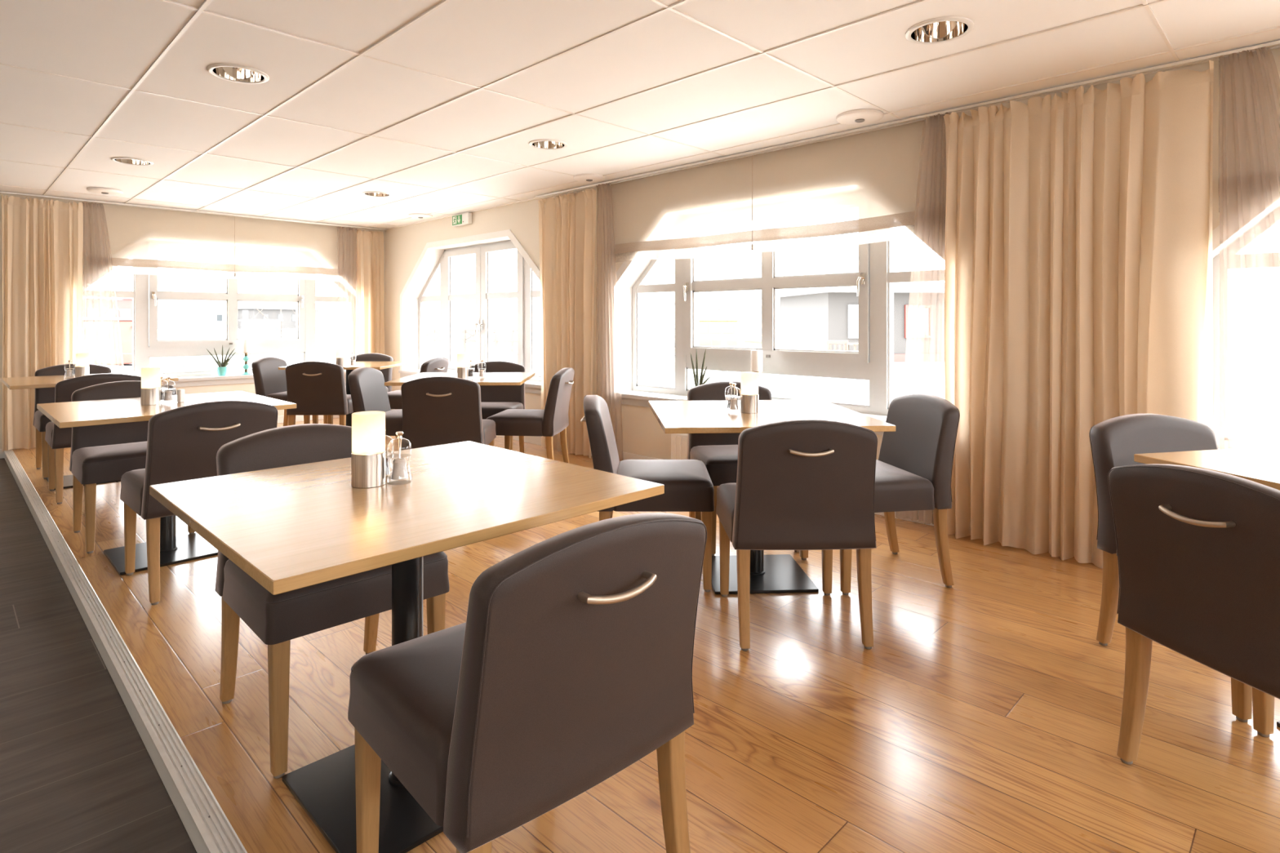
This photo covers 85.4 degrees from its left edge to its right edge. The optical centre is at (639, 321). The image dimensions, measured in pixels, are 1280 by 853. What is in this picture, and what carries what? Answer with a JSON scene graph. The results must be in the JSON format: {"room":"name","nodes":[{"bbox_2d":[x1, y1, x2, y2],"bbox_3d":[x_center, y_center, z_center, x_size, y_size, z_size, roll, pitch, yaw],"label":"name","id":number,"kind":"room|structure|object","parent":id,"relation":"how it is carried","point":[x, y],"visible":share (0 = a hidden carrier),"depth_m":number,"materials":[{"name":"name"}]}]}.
{"room":"restaurant dining room","nodes":[
{"label":"restaurant dining room","id":0,"kind":"room"},
{"bbox_2d":[0,457,196,852],"bbox_3d":[-2.616,1.280,1.052,11.600,0.120,3.020,0,0,45],"label":"floor","id":1,"kind":"structure","parent":0,"point":[77,775],"depth_m":2.06,"materials":[{"name":"wood"}]},
{"bbox_2d":[0,193,384,448],"bbox_3d":[-5.681,0.025,6.415,0.300,2.590,6.743,0,0,45],"label":"wall","id":2,"kind":"structure","parent":0,"point":[248,387],"depth_m":6.62,"materials":[{"name":"beige paint"}]},
{"bbox_2d":[0,414,339,458],"bbox_3d":[-5.499,1.143,6.376,0.014,0.154,6.543,0,0,45],"label":"baseboard","id":3,"kind":"structure","parent":2,"relation":"attached to","point":[298,418],"depth_m":7.95,"materials":[{"name":"white paint"}]},
{"bbox_2d":[87,201,352,282],"bbox_3d":[-4.361,-0.803,7.485,0.044,0.687,2.520,0,0,45],"label":"blind","id":4,"kind":"object","parent":2,"relation":"attached to","point":[118,235],"visible":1,"depth_m":7.32,"materials":[{"name":"fabric"}]},
{"bbox_2d":[83,265,357,387],"bbox_3d":[-4.448,-0.113,7.613,0.300,1.575,2.880,0,0,45],"label":"window","id":5,"kind":"structure","parent":2,"relation":"in","point":[144,294],"depth_m":7.52,"materials":[{"name":"white paint"}]},
{"bbox_2d":[206,344,235,376],"bbox_3d":[-4.502,0.418,7.461,0.270,0.335,0.104,0,0,-35],"label":"aloe","id":6,"kind":"object","parent":5,"relation":"on","point":[221,368],"visible":1,"depth_m":7.45,"materials":[{"name":"green plant"}]},
{"bbox_2d":[216,366,227,376],"bbox_3d":[-4.497,0.536,7.465,0.104,0.099,0.104,0,0,45],"label":"pot","id":7,"kind":"object","parent":5,"relation":"on","point":[221,371],"depth_m":7.43,"materials":[{"name":"ceramic"}]},
{"bbox_2d":[240,338,252,374],"bbox_3d":[-4.335,0.389,7.635,0.124,0.395,0.124,0,0,45],"label":"candlestick","id":8,"kind":"object","parent":5,"relation":"on","point":[246,344],"visible":1,"depth_m":7.61,"materials":[{"name":"teal glass"}]},
{"bbox_2d":[241,338,250,352],"bbox_3d":[-4.335,0.268,7.635,0.081,0.153,0.081,0,0,45],"label":"pillar candle","id":9,"kind":"object","parent":8,"relation":"on","point":[246,344],"depth_m":7.60,"materials":[{"name":"white wax"}]},
{"bbox_2d":[0,0,1279,228],"bbox_3d":[-1.378,-1.167,2.305,11.586,0.027,6.529,0,0,45],"label":"ceiling","id":10,"kind":"structure","parent":0,"point":[480,43],"depth_m":3.33,"materials":[{"name":"tile"}]},
{"bbox_2d":[86,186,123,194],"bbox_3d":[-4.691,-1.136,6.084,0.252,0.034,0.252,0,0,45],"label":"ceiling vent","id":11,"kind":"object","parent":10,"relation":"in","point":[93,189],"visible":1,"depth_m":6.03,"materials":[{"name":"white plastic"}]},
{"bbox_2d":[111,156,153,165],"bbox_3d":[-3.645,-1.220,4.984,0.250,0.150,0.250,0,0,45],"label":"recessed light","id":12,"kind":"object","parent":10,"relation":"in","point":[125,160],"visible":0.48,"depth_m":5.04,"materials":[{"name":"white paint"}]},
{"bbox_2d":[0,191,386,230],"bbox_3d":[-4.534,-1.141,7.242,0.022,0.014,3.930,0,0,45],"label":"rail","id":13,"kind":"object","parent":10,"relation":"attached to","point":[1,192],"visible":1,"depth_m":7.05,"materials":[{"name":"metal"}]},
{"bbox_2d":[1,194,83,451],"bbox_3d":[-5.421,0.012,6.313,0.110,2.265,0.571,0,0,45],"label":"curtain","id":14,"kind":"object","parent":13,"relation":"hanging from","point":[42,241],"visible":0.84,"depth_m":6.27,"materials":[{"name":"beige fabric"}]},
{"bbox_2d":[355,229,384,355],"bbox_3d":[-3.300,0.011,8.501,0.068,2.265,0.359,0,0,45],"label":"curtain","id":15,"kind":"object","parent":13,"relation":"hanging from","point":[370,305],"visible":0.66,"depth_m":8.48,"materials":[{"name":"beige fabric"}]},
{"bbox_2d":[207,63,269,84],"bbox_3d":[-1.865,-1.220,3.225,0.250,0.150,0.250,0,0,45],"label":"recessed light","id":16,"kind":"object","parent":10,"relation":"in","point":[229,72],"visible":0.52,"depth_m":3.29,"materials":[{"name":"white paint"}]},
{"bbox_2d":[362,191,391,196],"bbox_3d":[-2.376,-1.220,6.269,0.250,0.150,0.250,0,0,45],"label":"recessed light","id":17,"kind":"object","parent":10,"relation":"in","point":[373,193],"visible":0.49,"depth_m":6.33,"materials":[{"name":"white paint"}]},
{"bbox_2d":[408,213,432,218],"bbox_3d":[-2.377,-1.136,7.519,0.252,0.034,0.252,0,0,45],"label":"ceiling vent","id":18,"kind":"object","parent":10,"relation":"in","point":[420,215],"visible":1,"depth_m":7.45,"materials":[{"name":"white plastic"}]},
{"bbox_2d":[528,138,567,149],"bbox_3d":[-0.595,-1.220,4.510,0.250,0.150,0.250,0,0,45],"label":"recessed light","id":19,"kind":"object","parent":10,"relation":"in","point":[543,144],"visible":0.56,"depth_m":4.59,"materials":[{"name":"white paint"}]},
{"bbox_2d":[573,173,604,182],"bbox_3d":[-0.404,-1.136,5.534,0.252,0.034,0.252,0,0,45],"label":"ceiling vent","id":20,"kind":"object","parent":10,"relation":"in","point":[580,177],"visible":1,"depth_m":5.47,"materials":[{"name":"white plastic"}]},
{"bbox_2d":[0,0,1279,229],"bbox_3d":[-1.378,-1.153,2.305,11.600,0.014,6.543,0,0,45],"label":"ceiling grid","id":21,"kind":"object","parent":10,"relation":"attached to","point":[201,9],"depth_m":3.40,"materials":[{"name":"white metal"}]},
{"bbox_2d":[836,108,883,124],"bbox_3d":[1.232,-1.136,3.890,0.252,0.034,0.252,0,0,45],"label":"ceiling vent","id":22,"kind":"object","parent":10,"relation":"in","point":[866,116],"visible":1,"depth_m":3.84,"materials":[{"name":"white plastic"}]},
{"bbox_2d":[535,40,1279,197],"bbox_3d":[1.804,-1.141,3.641,7.750,0.014,0.022,0,0,45],"label":"rail","id":23,"kind":"object","parent":10,"relation":"attached to","point":[1276,42],"visible":1,"depth_m":3.66,"materials":[{"name":"metal"}]},
{"bbox_2d":[537,188,596,458],"bbox_3d":[-0.642,0.012,6.057,0.788,2.265,0.089,0,0,45],"label":"curtain","id":24,"kind":"object","parent":23,"relation":"hanging from","point":[566,223],"visible":0.84,"depth_m":5.98,"materials":[{"name":"beige fabric"}]},
{"bbox_2d":[943,60,1213,568],"bbox_3d":[2.053,0.011,3.368,1.136,2.269,0.173,0,0,45],"label":"curtain","id":25,"kind":"object","parent":23,"relation":"hanging from","point":[1078,260],"visible":0.87,"depth_m":3.35,"materials":[{"name":"beige fabric"}]},
{"bbox_2d":[905,16,973,44],"bbox_3d":[1.185,-1.220,2.751,0.250,0.150,0.250,0,0,45],"label":"recessed light","id":26,"kind":"object","parent":10,"relation":"in","point":[937,30],"visible":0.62,"depth_m":2.82,"materials":[{"name":"white paint"}]},
{"bbox_2d":[12,417,1279,852],"bbox_3d":[-0.315,1.210,3.381,11.600,0.120,3.519,0,0,45],"label":"floor","id":27,"kind":"structure","parent":0,"point":[983,713],"depth_m":2.00,"materials":[{"name":"brown wood"}]},
{"bbox_2d":[32,363,111,479],"bbox_3d":[-4.386,0.745,5.418,0.590,0.810,0.504,0,0,44],"label":"dining chair","id":28,"kind":"object","parent":27,"relation":"on","point":[42,395],"visible":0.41,"depth_m":5.38,"materials":[{"name":"grey fabric"}]},
{"bbox_2d":[0,372,178,489],"bbox_3d":[-4.006,0.780,5.051,0.912,0.740,0.912,0,0,45],"label":"cafe table","id":29,"kind":"object","parent":27,"relation":"on","point":[48,381],"visible":0.2,"depth_m":4.86,"materials":[{"name":"brown wood"}]},
{"bbox_2d":[64,360,75,378],"bbox_3d":[-4.131,0.345,5.025,0.060,0.130,0.060,0,0,45],"label":"salt mill","id":30,"kind":"object","parent":29,"relation":"on","point":[69,372],"visible":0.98,"depth_m":5.02,"materials":[{"name":"clear plastic"}]},
{"bbox_2d":[75,352,89,377],"bbox_3d":[-4.067,0.320,5.061,0.081,0.180,0.081,0,0,45],"label":"candle lamp","id":31,"kind":"object","parent":29,"relation":"on","point":[82,359],"visible":0.9,"depth_m":5.03,"materials":[{"name":"glass"}]},
{"bbox_2d":[44,373,141,504],"bbox_3d":[-3.656,0.745,4.681,0.504,0.810,0.590,0,0,-45],"label":"dining chair","id":32,"kind":"object","parent":27,"relation":"on","point":[57,439],"visible":0.36,"depth_m":4.40,"materials":[{"name":"grey fabric"}]},
{"bbox_2d":[4,448,247,852],"bbox_3d":[-1.539,1.182,2.142,11.600,0.072,0.057,0,0,45],"label":"trim","id":33,"kind":"structure","parent":27,"relation":"attached to","point":[208,828],"depth_m":2.08,"materials":[{"name":"white paint"}]},
{"bbox_2d":[69,380,195,553],"bbox_3d":[-2.766,0.745,3.789,0.590,0.810,0.504,0,0,45],"label":"dining chair","id":34,"kind":"object","parent":27,"relation":"on","point":[102,453],"visible":0.44,"depth_m":3.73,"materials":[{"name":"grey fabric"}]},
{"bbox_2d":[36,391,296,575],"bbox_3d":[-2.356,0.780,3.456,0.912,0.740,0.912,0,0,45],"label":"cafe table","id":35,"kind":"object","parent":27,"relation":"on","point":[174,549],"visible":0.66,"depth_m":3.40,"materials":[{"name":"brown wood"}]},
{"bbox_2d":[141,367,160,405],"bbox_3d":[-2.420,0.320,3.434,0.081,0.180,0.081,0,0,45],"label":"candle lamp","id":36,"kind":"object","parent":35,"relation":"on","point":[150,376],"visible":1,"depth_m":3.40,"materials":[{"name":"glass"}]},
{"bbox_2d":[160,376,168,402],"bbox_3d":[-2.436,0.345,3.531,0.060,0.130,0.060,0,0,45],"label":"pepper mill","id":37,"kind":"object","parent":35,"relation":"on","point":[162,395],"visible":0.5,"depth_m":3.53,"materials":[{"name":"silver plastic"}]},
{"bbox_2d":[160,377,175,403],"bbox_3d":[-2.377,0.345,3.498,0.060,0.130,0.060,0,0,45],"label":"salt mill","id":38,"kind":"object","parent":35,"relation":"on","point":[168,394],"visible":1,"depth_m":3.49,"materials":[{"name":"clear plastic"}]},
{"bbox_2d":[177,389,184,402],"bbox_3d":[-2.332,0.378,3.523,0.026,0.065,0.026,0,0,15],"label":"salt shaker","id":39,"kind":"object","parent":35,"relation":"on","point":[180,393],"visible":1,"depth_m":3.51,"materials":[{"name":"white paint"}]},
{"bbox_2d":[120,400,277,604],"bbox_3d":[-1.975,0.745,3.126,0.590,0.810,0.504,0,0,44],"label":"dining chair","id":40,"kind":"object","parent":27,"relation":"on","point":[184,442],"visible":0.66,"depth_m":2.89,"materials":[{"name":"grey fabric"}]},
{"bbox_2d":[251,356,333,426],"bbox_3d":[-3.326,0.745,6.636,0.590,0.810,0.504,0,0,3],"label":"dining chair","id":41,"kind":"object","parent":27,"relation":"on","point":[269,381],"visible":0.41,"depth_m":6.54,"materials":[{"name":"grey fabric"}]},
{"bbox_2d":[284,361,353,425],"bbox_3d":[-2.781,0.745,6.152,0.504,0.810,0.590,0,0,-1],"label":"dining chair","id":42,"kind":"object","parent":27,"relation":"on","point":[317,388],"visible":0.73,"depth_m":5.92,"materials":[{"name":"grey fabric"}]},
{"bbox_2d":[214,423,449,778],"bbox_3d":[-0.944,0.745,2.098,0.504,0.810,0.590,0,0,-44],"label":"dining chair","id":43,"kind":"object","parent":27,"relation":"on","point":[277,620],"visible":0.51,"depth_m":1.92,"materials":[{"name":"grey fabric"}]},
{"bbox_2d":[278,361,412,426],"bbox_3d":[-2.792,0.780,6.679,0.912,0.740,0.912,0,0,0],"label":"cafe table","id":44,"kind":"object","parent":27,"relation":"on","point":[376,365],"visible":0.25,"depth_m":6.64,"materials":[{"name":"brown wood"}]},
{"bbox_2d":[335,346,345,367],"bbox_3d":[-2.708,0.320,6.273,0.081,0.180,0.081,0,0,45],"label":"candle lamp","id":45,"kind":"object","parent":44,"relation":"on","point":[340,351],"visible":0.9,"depth_m":6.24,"materials":[{"name":"glass"}]},
{"bbox_2d":[350,352,355,365],"bbox_3d":[-2.616,0.345,6.316,0.060,0.130,0.060,0,0,45],"label":"salt mill","id":46,"kind":"object","parent":44,"relation":"on","point":[352,363],"visible":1,"depth_m":6.30,"materials":[{"name":"clear plastic"}]},
{"bbox_2d":[323,353,393,423],"bbox_3d":[-2.903,0.745,7.199,0.504,0.810,0.590,0,0,7],"label":"dining chair","id":47,"kind":"object","parent":27,"relation":"on","point":[387,373],"visible":0.21,"depth_m":7.38,"materials":[{"name":"grey fabric"}]},
{"bbox_2d":[347,367,402,449],"bbox_3d":[-1.798,0.745,5.119,0.590,0.810,0.504,0,0,1],"label":"dining chair","id":48,"kind":"object","parent":27,"relation":"on","point":[368,391],"visible":0.51,"depth_m":4.99,"materials":[{"name":"grey fabric"}]},
{"bbox_2d":[149,440,664,852],"bbox_3d":[-0.583,0.780,1.740,0.912,0.740,0.912,0,0,45],"label":"cafe table","id":49,"kind":"object","parent":27,"relation":"on","point":[293,527],"visible":0.67,"depth_m":1.59,"materials":[{"name":"brown wood"}]},
{"bbox_2d":[351,410,386,488],"bbox_3d":[-0.682,0.320,1.745,0.081,0.180,0.081,0,0,45],"label":"candle lamp","id":50,"kind":"object","parent":49,"relation":"on","point":[368,455],"visible":1,"depth_m":1.71,"materials":[{"name":"glass"}]},
{"bbox_2d":[385,435,394,475],"bbox_3d":[-0.674,0.345,1.811,0.060,0.130,0.060,0,0,45],"label":"pepper mill","id":51,"kind":"object","parent":49,"relation":"on","point":[388,472],"visible":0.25,"depth_m":1.81,"materials":[{"name":"clear glass"}]},
{"bbox_2d":[386,431,412,483],"bbox_3d":[-0.612,0.345,1.766,0.060,0.130,0.060,0,0,45],"label":"salt mill","id":52,"kind":"object","parent":49,"relation":"on","point":[399,469],"visible":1,"depth_m":1.76,"materials":[{"name":"clear plastic"}]},
{"bbox_2d":[386,357,448,438],"bbox_3d":[-2.158,0.745,6.593,0.590,0.810,0.504,0,0,8],"label":"dining chair","id":53,"kind":"object","parent":27,"relation":"on","point":[435,364],"visible":0.28,"depth_m":6.40,"materials":[{"name":"grey fabric"}]},
{"bbox_2d":[400,376,496,450],"bbox_3d":[-1.241,0.745,4.527,0.504,0.810,0.590,0,0,-2],"label":"dining chair","id":54,"kind":"object","parent":27,"relation":"on","point":[437,411],"visible":0.77,"depth_m":4.30,"materials":[{"name":"grey fabric"}]},
{"bbox_2d":[384,372,535,386],"bbox_3d":[-1.283,0.780,5.140,0.912,0.740,0.912,0,0,-2],"label":"cafe table","id":55,"kind":"object","parent":27,"relation":"on","point":[492,378],"visible":0.23,"depth_m":5.08,"materials":[{"name":"brown wood"}]},
{"bbox_2d":[457,353,468,378],"bbox_3d":[-1.271,0.320,4.974,0.081,0.180,0.081,0,0,45],"label":"candle lamp","id":56,"kind":"object","parent":55,"relation":"on","point":[462,358],"visible":0.93,"depth_m":4.94,"materials":[{"name":"glass"}]},
{"bbox_2d":[468,360,475,376],"bbox_3d":[-1.226,0.345,5.023,0.060,0.130,0.060,0,0,45],"label":"pepper mill","id":57,"kind":"object","parent":55,"relation":"on","point":[470,372],"visible":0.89,"depth_m":5.01,"materials":[{"name":"silver plastic"}]},
{"bbox_2d":[477,360,486,378],"bbox_3d":[-1.144,0.345,5.024,0.060,0.130,0.060,0,0,45],"label":"salt mill","id":58,"kind":"object","parent":55,"relation":"on","point":[482,371],"visible":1,"depth_m":5.01,"materials":[{"name":"silver metal"}]},
{"bbox_2d":[468,360,525,453],"bbox_3d":[-1.228,0.745,5.710,0.504,0.810,0.590,0,0,2],"label":"dining chair","id":59,"kind":"object","parent":27,"relation":"on","point":[495,399],"visible":0.36,"depth_m":5.86,"materials":[{"name":"grey fabric"}]},
{"bbox_2d":[347,512,706,852],"bbox_3d":[-0.216,0.745,1.361,0.504,0.810,0.590,0,0,-42],"label":"dining chair","id":60,"kind":"object","parent":27,"relation":"on","point":[570,663],"visible":1,"depth_m":1.17,"materials":[{"name":"grey fabric"}]},
{"bbox_2d":[485,367,574,463],"bbox_3d":[-0.784,0.745,5.110,0.590,0.810,0.504,0,0,7],"label":"dining chair","id":61,"kind":"object","parent":27,"relation":"on","point":[552,420],"visible":0.84,"depth_m":4.88,"materials":[{"name":"grey fabric"}]},
{"bbox_2d":[580,395,714,591],"bbox_3d":[0.024,0.745,3.179,0.590,0.810,0.504,0,0,1],"label":"dining chair","id":62,"kind":"object","parent":27,"relation":"on","point":[688,484],"visible":0.67,"depth_m":2.94,"materials":[{"name":"grey fabric"}]},
{"bbox_2d":[686,381,799,555],"bbox_3d":[0.535,0.745,3.702,0.504,0.810,0.590,0,0,-7],"label":"dining chair","id":63,"kind":"object","parent":27,"relation":"on","point":[718,452],"visible":0.33,"depth_m":3.80,"materials":[{"name":"grey fabric"}]},
{"bbox_2d":[648,400,895,594],"bbox_3d":[0.525,0.780,3.157,0.912,0.740,0.912,0,0,-3],"label":"cafe table","id":64,"kind":"object","parent":27,"relation":"on","point":[776,573],"visible":0.73,"depth_m":3.06,"materials":[{"name":"brown wood"}]},
{"bbox_2d":[724,382,737,411],"bbox_3d":[0.419,0.345,3.185,0.060,0.130,0.060,0,0,45],"label":"pepper mill","id":65,"kind":"object","parent":64,"relation":"on","point":[731,384],"visible":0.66,"depth_m":3.18,"materials":[{"name":"silver metal"}]},
{"bbox_2d":[727,383,740,413],"bbox_3d":[0.426,0.345,3.142,0.060,0.130,0.060,0,0,45],"label":"salt mill","id":66,"kind":"object","parent":64,"relation":"on","point":[734,402],"visible":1,"depth_m":3.13,"materials":[{"name":"silver plastic"}]},
{"bbox_2d":[740,371,758,413],"bbox_3d":[0.495,0.320,3.133,0.081,0.180,0.081,0,0,45],"label":"candle lamp","id":67,"kind":"object","parent":64,"relation":"on","point":[748,380],"visible":1,"depth_m":3.10,"materials":[{"name":"glass"}]},
{"bbox_2d":[715,418,877,651],"bbox_3d":[0.579,0.745,2.648,0.504,0.810,0.590,0,0,-2],"label":"dining chair","id":68,"kind":"object","parent":27,"relation":"on","point":[806,484],"visible":1,"depth_m":2.42,"materials":[{"name":"grey fabric"}]},
{"bbox_2d":[799,393,959,595],"bbox_3d":[1.091,0.745,3.185,0.590,0.810,0.504,0,0,-10],"label":"dining chair","id":69,"kind":"object","parent":27,"relation":"on","point":[914,464],"visible":0.82,"depth_m":3.00,"materials":[{"name":"grey fabric"}]},
{"bbox_2d":[1088,413,1252,722],"bbox_3d":[1.901,0.745,2.301,0.504,0.810,0.590,0,0,-10],"label":"dining chair","id":70,"kind":"object","parent":27,"relation":"on","point":[1114,442],"visible":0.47,"depth_m":2.45,"materials":[{"name":"grey fabric"}]},
{"bbox_2d":[1107,463,1279,764],"bbox_3d":[1.529,0.745,1.652,0.590,0.810,0.504,0,0,-14],"label":"dining chair","id":71,"kind":"object","parent":27,"relation":"on","point":[1198,548],"visible":1,"depth_m":1.62,"materials":[{"name":"grey fabric"}]},
{"bbox_2d":[1133,446,1279,727],"bbox_3d":[2.076,0.780,1.809,0.912,0.740,0.912,0,0,-13],"label":"cafe table","id":72,"kind":"object","parent":27,"relation":"on","point":[1261,465],"visible":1,"depth_m":2.05,"materials":[{"name":"brown wood"}]},
{"bbox_2d":[384,59,1261,511],"bbox_3d":[0.991,0.025,4.774,12.100,2.590,0.300,0,0,45],"label":"wall","id":73,"kind":"structure","parent":0,"point":[637,430],"depth_m":5.89,"materials":[{"name":"beige paint"}]},
{"bbox_2d":[452,212,471,226],"bbox_3d":[-1.895,-1.082,7.373,0.330,0.115,0.054,0,0,45],"label":"exit sign","id":74,"kind":"object","parent":73,"relation":"attached to","point":[464,219],"visible":1,"depth_m":7.33,"materials":[{"name":"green plastic"}]},
{"bbox_2d":[398,229,541,394],"bbox_3d":[-1.765,-0.113,7.448,2.950,1.575,0.300,0,0,45],"label":"window","id":75,"kind":"structure","parent":73,"relation":"in","point":[437,258],"depth_m":7.61,"materials":[{"name":"white paint"}]},
{"bbox_2d":[391,408,933,526],"bbox_3d":[0.916,1.108,4.627,11.600,0.084,0.014,0,0,45],"label":"baseboard","id":76,"kind":"structure","parent":73,"relation":"attached to","point":[922,517],"depth_m":4.04,"materials":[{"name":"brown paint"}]},
{"bbox_2d":[671,433,688,459],"bbox_3d":[0.632,1.005,4.837,1.050,0.350,0.095,0,0,45],"label":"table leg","id":77,"kind":"object","parent":73,"relation":"attached to","point":[679,442],"visible":0.09,"depth_m":5.11,"materials":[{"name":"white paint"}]},
{"bbox_2d":[607,223,945,435],"bbox_3d":[0.849,-0.113,4.865,2.870,1.575,0.300,0,0,45],"label":"window","id":78,"kind":"structure","parent":73,"relation":"in","point":[874,281],"depth_m":4.91,"materials":[{"name":"white paint"}]},
{"bbox_2d":[690,348,711,387],"bbox_3d":[0.446,0.393,5.170,0.111,0.385,0.152,0,0,-25],"label":"aloe","id":79,"kind":"object","parent":78,"relation":"on","point":[695,375],"visible":0.53,"depth_m":5.18,"materials":[{"name":"green plant"}]},
{"bbox_2d":[751,350,762,384],"bbox_3d":[0.811,0.389,4.819,0.124,0.395,0.124,0,0,45],"label":"candlestick","id":80,"kind":"object","parent":78,"relation":"on","point":[756,355],"visible":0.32,"depth_m":4.78,"materials":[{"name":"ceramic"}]},
{"bbox_2d":[751,350,762,371],"bbox_3d":[0.811,0.268,4.819,0.081,0.153,0.081,0,0,45],"label":"pillar candle","id":81,"kind":"object","parent":80,"relation":"on","point":[756,355],"depth_m":4.78,"materials":[{"name":"white wax"}]},
{"bbox_2d":[608,113,951,262],"bbox_3d":[0.721,-0.802,4.778,2.750,0.688,0.044,0,0,45],"label":"blind","id":82,"kind":"object","parent":73,"relation":"attached to","point":[891,176],"visible":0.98,"depth_m":4.50,"materials":[{"name":"fabric"}]},
{"bbox_2d":[1212,189,1279,449],"bbox_3d":[3.556,-0.113,2.191,2.860,1.575,0.300,0,0,45],"label":"window","id":83,"kind":"structure","parent":73,"relation":"in","point":[1241,229],"depth_m":3.15,"materials":[{"name":"white paint"}]},
{"bbox_2d":[1217,44,1279,211],"bbox_3d":[3.464,-0.803,2.069,2.680,0.686,0.044,0,0,45],"label":"blind","id":84,"kind":"object","parent":73,"relation":"attached to","point":[1249,82],"visible":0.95,"depth_m":2.94,"materials":[{"name":"fabric"}]},
{"label":"outside","id":85,"kind":"structure","parent":0,"visible":0},
{"bbox_2d":[111,345,1279,440],"bbox_3d":[-1.336,2.400,-12.736,66.000,2.000,84.000,0,0,45],"label":"ground","id":86,"kind":"structure","parent":85,"point":[1254,386],"depth_m":15.73,"materials":[{"name":"white"}]},
{"bbox_2d":[324,338,331,361],"bbox_3d":[-9.438,0.960,21.000,0.187,0.880,0.190,0,0,45],"label":"bollard","id":87,"kind":"object","parent":86,"relation":"on","point":[328,343],"visible":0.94,"depth_m":20.94,"materials":[{"name":"grey paint"}]},
{"bbox_2d":[329,344,439,352],"bbox_3d":[-7.226,0.820,19.900,4.945,0.264,0.028,0,0,26],"label":"chain","id":88,"kind":"object","parent":87,"relation":"attached to","point":[330,344],"visible":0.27,"depth_m":19.21,"materials":[{"name":"grey paint"}]},
{"bbox_2d":[497,341,505,360],"bbox_3d":[-3.666,0.960,18.400,0.187,0.880,0.190,0,0,45],"label":"bollard","id":89,"kind":"object","parent":86,"relation":"on","point":[501,348],"visible":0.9,"depth_m":18.33,"materials":[{"name":"grey paint"}]},
{"bbox_2d":[720,341,727,373],"bbox_3d":[2.247,0.960,18.600,0.187,0.880,0.190,0,0,45],"label":"bollard","id":90,"kind":"object","parent":86,"relation":"on","point":[723,344],"visible":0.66,"depth_m":18.54,"materials":[{"name":"grey paint"}]},
{"bbox_2d":[794,337,810,349],"bbox_3d":[4.791,0.940,20.500,0.480,0.920,0.480,0,0,45],"label":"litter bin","id":91,"kind":"object","parent":86,"relation":"on","point":[799,343],"visible":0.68,"depth_m":20.31,"materials":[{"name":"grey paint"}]},
{"bbox_2d":[826,340,848,351],"bbox_3d":[5.757,0.976,20.000,0.624,0.849,0.495,0,0,0],"label":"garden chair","id":92,"kind":"object","parent":86,"relation":"on","point":[845,343],"visible":0.27,"depth_m":20.20,"materials":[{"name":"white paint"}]},
{"bbox_2d":[748,282,944,362],"bbox_3d":[11.747,0.045,27.688,12.800,2.710,8.200,0,0,-8],"label":"building","id":93,"kind":"structure","parent":86,"relation":"on","point":[819,315],"depth_m":23.92,"materials":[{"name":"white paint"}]},
{"bbox_2d":[848,342,858,351],"bbox_3d":[6.819,1.028,21.000,1.000,0.745,0.800,0,0,0],"label":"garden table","id":94,"kind":"object","parent":86,"relation":"on","point":[855,344],"visible":0.17,"depth_m":20.63,"materials":[{"name":"white"}]},
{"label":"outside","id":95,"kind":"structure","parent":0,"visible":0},
{"bbox_2d":[149,328,1279,366],"bbox_3d":[-0.518,2.900,84.851,300.000,0.100,300.000,0,0,45],"label":"harbour water","id":96,"kind":"structure","parent":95,"point":[1258,348],"depth_m":84.50,"materials":[{"name":"white liquid"}]},
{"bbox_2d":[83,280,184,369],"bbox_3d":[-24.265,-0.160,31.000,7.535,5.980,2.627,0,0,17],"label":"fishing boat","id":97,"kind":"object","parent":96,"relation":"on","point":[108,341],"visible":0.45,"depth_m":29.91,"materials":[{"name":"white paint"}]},
{"bbox_2d":[237,286,295,338],"bbox_3d":[-32.872,-0.160,62.000,2.802,5.980,8.035,0,0,35],"label":"fishing boat","id":98,"kind":"object","parent":96,"relation":"on","point":[251,328],"visible":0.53,"depth_m":60.52,"materials":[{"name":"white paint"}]},
{"bbox_2d":[642,293,761,348],"bbox_3d":[4.471,-0.160,50.000,9.535,5.980,3.327,0,0,15],"label":"fishing boat","id":99,"kind":"object","parent":96,"relation":"on","point":[712,332],"visible":0.5,"depth_m":48.76,"materials":[{"name":"white paint"}]},
{"bbox_2d":[743,322,761,346],"bbox_3d":[12.562,-0.160,56.000,9.035,5.980,3.152,0,0,-15],"label":"fishing boat","id":100,"kind":"object","parent":96,"relation":"on","point":[753,343],"visible":0.09,"depth_m":54.66,"materials":[{"name":"white paint"}]},
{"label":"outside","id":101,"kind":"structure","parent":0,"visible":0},
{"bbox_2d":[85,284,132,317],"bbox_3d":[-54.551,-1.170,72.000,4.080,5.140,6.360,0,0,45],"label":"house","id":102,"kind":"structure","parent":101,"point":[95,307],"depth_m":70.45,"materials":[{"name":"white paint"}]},
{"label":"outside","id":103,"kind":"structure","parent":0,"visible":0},
{"bbox_2d":[157,299,224,329],"bbox_3d":[-84.729,-1.890,130.000,8.160,6.580,12.720,0,0,35],"label":"house","id":104,"kind":"structure","parent":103,"point":[171,313],"depth_m":127.34,"materials":[{"name":"white paint"}]},
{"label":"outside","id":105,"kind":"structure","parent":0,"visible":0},
{"bbox_2d":[237,292,320,328],"bbox_3d":[-71.047,-2.010,135.000,8.840,6.820,13.780,0,0,30],"label":"house","id":106,"kind":"structure","parent":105,"point":[246,309],"depth_m":130.33,"materials":[{"name":"white"}]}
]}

